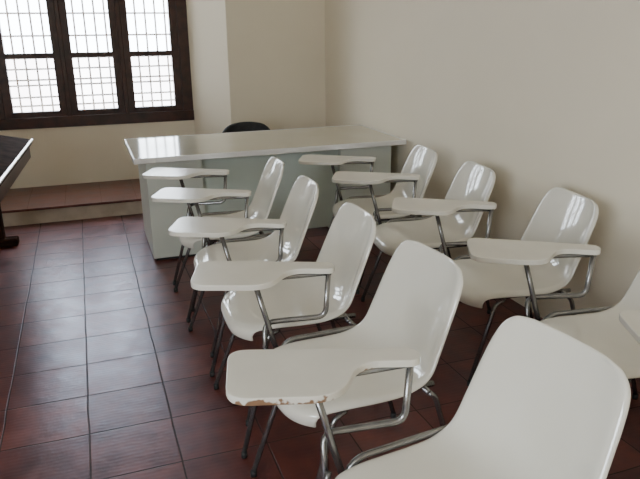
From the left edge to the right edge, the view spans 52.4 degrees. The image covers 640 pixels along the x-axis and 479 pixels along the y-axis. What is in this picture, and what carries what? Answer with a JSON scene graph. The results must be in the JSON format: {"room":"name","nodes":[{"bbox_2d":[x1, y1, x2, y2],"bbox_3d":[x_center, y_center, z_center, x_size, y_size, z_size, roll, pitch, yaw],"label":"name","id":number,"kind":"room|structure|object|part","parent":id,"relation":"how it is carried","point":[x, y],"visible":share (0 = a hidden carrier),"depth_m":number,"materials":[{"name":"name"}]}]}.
{"room":"classroom","nodes":[
{"label":"classroom","id":0,"kind":"room"},
{"bbox_2d":[0,0,325,188],"bbox_3d":[-2.372,-1.822,5.880,4.880,3.000,0.730,-7,19,-19],"label":"wall","id":1,"kind":"structure","parent":0,"point":[261,61],"depth_m":6.26,"materials":[{"name":"beige paint"}]},
{"bbox_2d":[0,179,141,213],"bbox_3d":[-2.809,-0.345,5.780,3.660,0.020,0.860,-7,19,-19],"label":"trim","id":2,"kind":"structure","parent":1,"relation":"attached to","point":[117,191],"depth_m":5.88,"materials":[{"name":"ceramic"}]},
{"bbox_2d":[2,201,142,226],"bbox_3d":[-2.812,-0.282,5.811,3.660,0.120,0.840,-7,19,-19],"label":"trim","id":3,"kind":"structure","parent":1,"relation":"attached to","point":[126,208],"depth_m":5.61,"materials":[{"name":"paint"}]},
{"bbox_2d":[0,0,193,129],"bbox_3d":[-2.178,-1.937,6.108,1.875,1.725,0.254,-7,19,-19],"label":"window","id":4,"kind":"structure","parent":1,"relation":"in","point":[69,114],"depth_m":6.19,"materials":[{"name":"brown wood"}]},
{"bbox_2d":[0,213,639,478],"bbox_3d":[-0.835,0.945,2.307,5.280,0.100,9.760,-7,19,-19],"label":"floor","id":5,"kind":"structure","parent":0,"point":[103,374],"depth_m":3.08,"materials":[{"name":"tile"}]},
{"bbox_2d":[0,135,32,246],"bbox_3d":[-2.250,-0.127,3.949,0.808,0.959,2.032,-6,19,-16],"label":"table","id":6,"kind":"object","parent":5,"relation":"on","point":[15,154],"visible":1,"depth_m":4.38,"materials":[{"name":"black wood"}]},
{"bbox_3d":[-2.464,-0.348,4.835,0.120,0.740,0.070,-6,19,-16],"label":"leg","id":7,"kind":"part","parent":6,"relation":"part of","materials":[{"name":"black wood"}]},
{"bbox_3d":[-1.873,-0.455,3.963,0.014,0.015,2.032,-6,19,-16],"label":"rail","id":8,"kind":"part","parent":6,"relation":"part of","materials":[{"name":"metal"}]},
{"bbox_2d":[142,157,284,311],"bbox_3d":[-0.645,-0.087,4.015,0.822,0.811,0.737,-5,18,-14],"label":"chair","id":9,"kind":"object","parent":5,"relation":"on","point":[260,207],"visible":0.58,"depth_m":4.03,"materials":[{"name":"white plastic"}]},
{"bbox_3d":[-0.881,0.072,4.136,0.138,0.405,0.020,-10,20,-28],"label":"leg","id":10,"kind":"part","parent":9,"relation":"part of","materials":[{"name":"silver metal"}]},
{"bbox_3d":[-0.813,0.108,4.036,0.215,0.398,0.025,-8,19,-21],"label":"leg","id":11,"kind":"part","parent":9,"relation":"part of","materials":[{"name":"silver metal"}]},
{"bbox_3d":[-0.678,0.203,3.734,0.154,0.396,0.019,-6,19,-18],"label":"leg","id":12,"kind":"part","parent":9,"relation":"part of","materials":[{"name":"silver metal"}]},
{"bbox_3d":[-0.656,-0.249,4.107,0.543,0.331,0.084,-2,18,-5],"label":"tablet arm","id":13,"kind":"part","parent":9,"relation":"part of","materials":[{"name":"silver metal"}]},
{"bbox_3d":[-0.527,-0.062,3.936,0.390,0.025,0.460,-5,18,-14],"label":"seat frame","id":14,"kind":"part","parent":9,"relation":"part of","materials":[{"name":"silver metal"}]},
{"bbox_2d":[151,175,322,357],"bbox_3d":[-0.448,0.082,3.483,0.822,0.811,0.737,-5,19,-15],"label":"chair","id":15,"kind":"object","parent":5,"relation":"on","point":[298,210],"visible":0.77,"depth_m":3.46,"materials":[{"name":"white plastic"}]},
{"bbox_3d":[-0.685,0.242,3.600,0.138,0.405,0.020,-11,21,-29],"label":"leg","id":16,"kind":"part","parent":15,"relation":"part of","materials":[{"name":"silver metal"}]},
{"bbox_3d":[-0.615,0.278,3.502,0.215,0.398,0.025,-8,19,-21],"label":"leg","id":17,"kind":"part","parent":15,"relation":"part of","materials":[{"name":"silver metal"}]},
{"bbox_3d":[-0.475,0.373,3.202,0.154,0.396,0.019,-7,19,-19],"label":"leg","id":18,"kind":"part","parent":15,"relation":"part of","materials":[{"name":"silver metal"}]},
{"bbox_3d":[-0.462,-0.079,3.576,0.543,0.331,0.084,-2,18,-6],"label":"tablet arm","id":19,"kind":"part","parent":15,"relation":"part of","materials":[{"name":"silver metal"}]},
{"bbox_3d":[-0.050,0.337,3.305,0.146,0.393,0.019,-4,18,-11],"label":"leg","id":20,"kind":"part","parent":15,"relation":"part of","materials":[{"name":"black metal"}]},
{"bbox_2d":[222,122,269,132],"bbox_3d":[-0.584,-0.612,5.702,0.477,0.776,0.516,-7,19,-19],"label":"office chair","id":21,"kind":"object","parent":5,"relation":"on","point":[240,126],"visible":0.2,"depth_m":5.79,"materials":[{"name":"black plastic"}]},
{"bbox_2d":[124,125,405,259],"bbox_3d":[-0.434,-0.408,5.092,1.990,0.755,0.900,-7,19,-19],"label":"desk","id":22,"kind":"object","parent":5,"relation":"on","point":[246,154],"visible":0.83,"depth_m":4.77,"materials":[{"name":"beige laminate"}]},
{"bbox_3d":[-0.437,-0.750,4.981,1.990,0.037,0.900,-7,19,-19],"label":"edge trim","id":23,"kind":"part","parent":22,"relation":"part of","materials":[{"name":"laminate"}]},
{"bbox_3d":[-0.352,-0.350,4.806,1.030,0.619,0.020,-7,19,-19],"label":"modesty panel","id":24,"kind":"part","parent":22,"relation":"part of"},
{"bbox_2d":[168,202,375,426],"bbox_3d":[-0.220,0.262,2.920,0.822,0.811,0.737,-6,19,-17],"label":"chair","id":25,"kind":"object","parent":5,"relation":"on","point":[349,240],"visible":0.82,"depth_m":2.84,"materials":[{"name":"white plastic"}]},
{"bbox_3d":[-0.460,0.424,3.029,0.138,0.405,0.020,-12,21,-31],"label":"leg","id":26,"kind":"part","parent":25,"relation":"part of","materials":[{"name":"silver metal"}]},
{"bbox_3d":[-0.386,0.460,2.933,0.215,0.398,0.025,-9,20,-23],"label":"leg","id":27,"kind":"part","parent":25,"relation":"part of","materials":[{"name":"silver metal"}]},
{"bbox_3d":[-0.239,0.101,3.012,0.543,0.331,0.084,-3,18,-8],"label":"tablet arm","id":28,"kind":"part","parent":25,"relation":"part of","materials":[{"name":"silver metal"}]},
{"bbox_3d":[-0.234,0.553,2.639,0.154,0.396,0.019,-8,19,-20],"label":"leg","id":29,"kind":"part","parent":25,"relation":"part of","materials":[{"name":"silver metal"}]},
{"bbox_3d":[-0.098,0.285,2.847,0.390,0.025,0.460,-6,19,-17],"label":"seat frame","id":30,"kind":"part","parent":25,"relation":"part of","materials":[{"name":"silver metal"}]},
{"bbox_3d":[0.045,0.377,3.178,0.146,0.393,0.019,-6,19,-17],"label":"leg","id":31,"kind":"part","parent":25,"relation":"part of","materials":[{"name":"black metal"}]},
{"bbox_2d":[191,240,463,478],"bbox_3d":[0.001,0.441,2.359,0.822,0.811,0.737,-8,19,-21],"label":"chair","id":32,"kind":"object","parent":5,"relation":"on","point":[414,305],"visible":0.79,"depth_m":2.33,"materials":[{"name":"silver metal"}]},
{"bbox_3d":[-0.243,0.610,2.448,0.138,0.405,0.020,-14,22,-35],"label":"leg","id":33,"kind":"part","parent":32,"relation":"part of","materials":[{"name":"silver metal"}]},
{"bbox_3d":[-0.160,0.643,2.359,0.215,0.398,0.025,-11,20,-28],"label":"leg","id":34,"kind":"part","parent":32,"relation":"part of","materials":[{"name":"silver metal"}]},
{"bbox_3d":[-0.030,0.280,2.449,0.543,0.331,0.084,-5,18,-12],"label":"tablet arm","id":35,"kind":"part","parent":32,"relation":"part of","materials":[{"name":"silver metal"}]},
{"bbox_3d":[0.017,0.731,2.077,0.154,0.396,0.019,-9,20,-25],"label":"leg","id":36,"kind":"part","parent":32,"relation":"part of","materials":[{"name":"silver metal"}]},
{"bbox_3d":[0.129,0.460,2.296,0.390,0.025,0.460,-8,19,-21],"label":"seat frame","id":37,"kind":"part","parent":32,"relation":"part of","materials":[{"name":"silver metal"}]},
{"bbox_3d":[0.246,0.550,2.638,0.146,0.393,0.019,-8,19,-21],"label":"leg","id":38,"kind":"part","parent":32,"relation":"part of","materials":[{"name":"silver metal"}]},
{"bbox_3d":[0.426,0.680,2.229,0.146,0.393,0.019,-6,19,-17],"label":"leg","id":39,"kind":"part","parent":32,"relation":"part of","materials":[{"name":"silver metal"}]},
{"bbox_2d":[299,145,436,228],"bbox_3d":[0.301,-0.214,4.377,0.821,0.811,0.737,-4,18,-12],"label":"chair","id":40,"kind":"object","parent":5,"relation":"on","point":[422,160],"visible":0.68,"depth_m":4.35,"materials":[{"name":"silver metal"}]},
{"bbox_3d":[0.294,-0.376,4.470,0.543,0.331,0.084,-2,18,-3],"label":"tablet arm","id":41,"kind":"part","parent":40,"relation":"part of","materials":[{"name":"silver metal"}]},
{"bbox_3d":[0.416,-0.188,4.294,0.390,0.025,0.460,-4,18,-12],"label":"seat frame","id":42,"kind":"part","parent":40,"relation":"part of","materials":[{"name":"silver metal"}]},
{"bbox_2d":[332,161,495,313],"bbox_3d":[0.516,-0.041,3.833,0.821,0.811,0.737,-4,18,-12],"label":"chair","id":43,"kind":"object","parent":5,"relation":"on","point":[474,181],"visible":0.7,"depth_m":3.77,"materials":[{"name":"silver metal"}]},
{"bbox_3d":[0.281,0.116,3.962,0.138,0.405,0.020,-10,20,-26],"label":"leg","id":44,"kind":"part","parent":43,"relation":"part of","materials":[{"name":"silver metal"}]},
{"bbox_3d":[0.346,0.152,3.860,0.215,0.398,0.025,-7,19,-19],"label":"leg","id":45,"kind":"part","parent":43,"relation":"part of","materials":[{"name":"silver metal"}]},
{"bbox_3d":[0.509,-0.202,3.926,0.543,0.331,0.084,-2,18,-3],"label":"tablet arm","id":46,"kind":"part","parent":43,"relation":"part of","materials":[{"name":"silver metal"}]},
{"bbox_3d":[0.631,-0.015,3.750,0.390,0.025,0.460,-4,18,-12],"label":"seat frame","id":47,"kind":"part","parent":43,"relation":"part of","materials":[{"name":"silver metal"}]},
{"bbox_3d":[0.900,0.220,3.636,0.146,0.393,0.019,-3,18,-8],"label":"leg","id":48,"kind":"part","parent":43,"relation":"part of","materials":[{"name":"silver metal"}]},
{"bbox_2d":[226,316,630,478],"bbox_3d":[0.226,0.653,1.695,0.822,0.811,0.737,-9,20,-25],"label":"chair","id":49,"kind":"object","parent":5,"relation":"on","point":[540,402],"visible":1,"depth_m":1.70,"materials":[{"name":"white plastic"}]},
{"bbox_3d":[-0.020,0.828,1.767,0.138,0.405,0.020,-16,23,-39],"label":"leg","id":50,"kind":"part","parent":49,"relation":"part of","materials":[{"name":"silver metal"}]},
{"bbox_3d":[0.185,0.493,1.783,0.543,0.331,0.084,-6,19,-16],"label":"tablet arm","id":51,"kind":"part","parent":49,"relation":"part of","materials":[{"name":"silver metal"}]},
{"bbox_2d":[392,187,598,385],"bbox_3d":[0.796,0.164,3.192,0.821,0.811,0.737,-4,18,-11],"label":"chair","id":52,"kind":"object","parent":5,"relation":"on","point":[563,215],"visible":0.74,"depth_m":3.08,"materials":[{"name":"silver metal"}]},
{"bbox_3d":[0.792,0.002,3.285,0.543,0.331,0.084,-1,18,-2],"label":"tablet arm","id":53,"kind":"part","parent":52,"relation":"part of","materials":[{"name":"silver metal"}]},
{"bbox_3d":[0.745,0.454,2.913,0.154,0.396,0.019,-5,19,-15],"label":"leg","id":54,"kind":"part","parent":52,"relation":"part of","materials":[{"name":"silver metal"}]},
{"bbox_3d":[1.082,0.288,3.422,0.146,0.393,0.019,-4,18,-11],"label":"leg","id":55,"kind":"part","parent":52,"relation":"part of","materials":[{"name":"silver metal"}]},
{"bbox_3d":[0.910,0.190,3.107,0.390,0.025,0.460,-4,18,-11],"label":"seat frame","id":56,"kind":"part","parent":52,"relation":"part of","materials":[{"name":"silver metal"}]},
{"bbox_3d":[1.176,0.427,2.988,0.146,0.393,0.019,-3,18,-7],"label":"leg","id":57,"kind":"part","parent":52,"relation":"part of","materials":[{"name":"silver metal"}]},
{"bbox_2d":[467,238,639,399],"bbox_3d":[1.031,0.374,2.531,0.821,0.811,0.737,-4,18,-12],"label":"chair","id":58,"kind":"object","parent":5,"relation":"on","point":[602,330],"visible":0.46,"depth_m":2.56,"materials":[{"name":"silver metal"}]},
{"bbox_3d":[1.024,0.213,2.624,0.543,0.331,0.084,-2,18,-3],"label":"tablet arm","id":59,"kind":"part","parent":58,"relation":"part of","materials":[{"name":"silver metal"}]},
{"bbox_3d":[1.314,0.497,2.766,0.146,0.393,0.019,-5,18,-12],"label":"leg","id":60,"kind":"part","parent":58,"relation":"part of","materials":[{"name":"silver metal"}]},
{"bbox_2d":[619,310,639,343],"bbox_3d":[1.351,0.591,1.850,0.822,0.811,0.737,-6,19,-16],"label":"chair","id":61,"kind":"object","parent":5,"relation":"on","point":[630,319],"visible":1,"depth_m":1.94,"materials":[{"name":"white plastic"}]},
{"bbox_2d":[325,0,639,317],"bbox_3d":[1.541,-0.815,2.637,0.200,3.000,9.760,-7,19,-19],"label":"wall","id":62,"kind":"structure","parent":0,"point":[543,95],"depth_m":3.69,"materials":[{"name":"beige paint"}]},
{"label":"outside","id":63,"kind":"structure","parent":0,"visible":0},
{"bbox_2d":[6,56,174,111],"bbox_3d":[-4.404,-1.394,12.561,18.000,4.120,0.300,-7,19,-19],"label":"window pane","id":64,"kind":"structure","parent":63,"point":[32,74],"depth_m":11.97,"materials":[{"name":"glass"}]}
]}

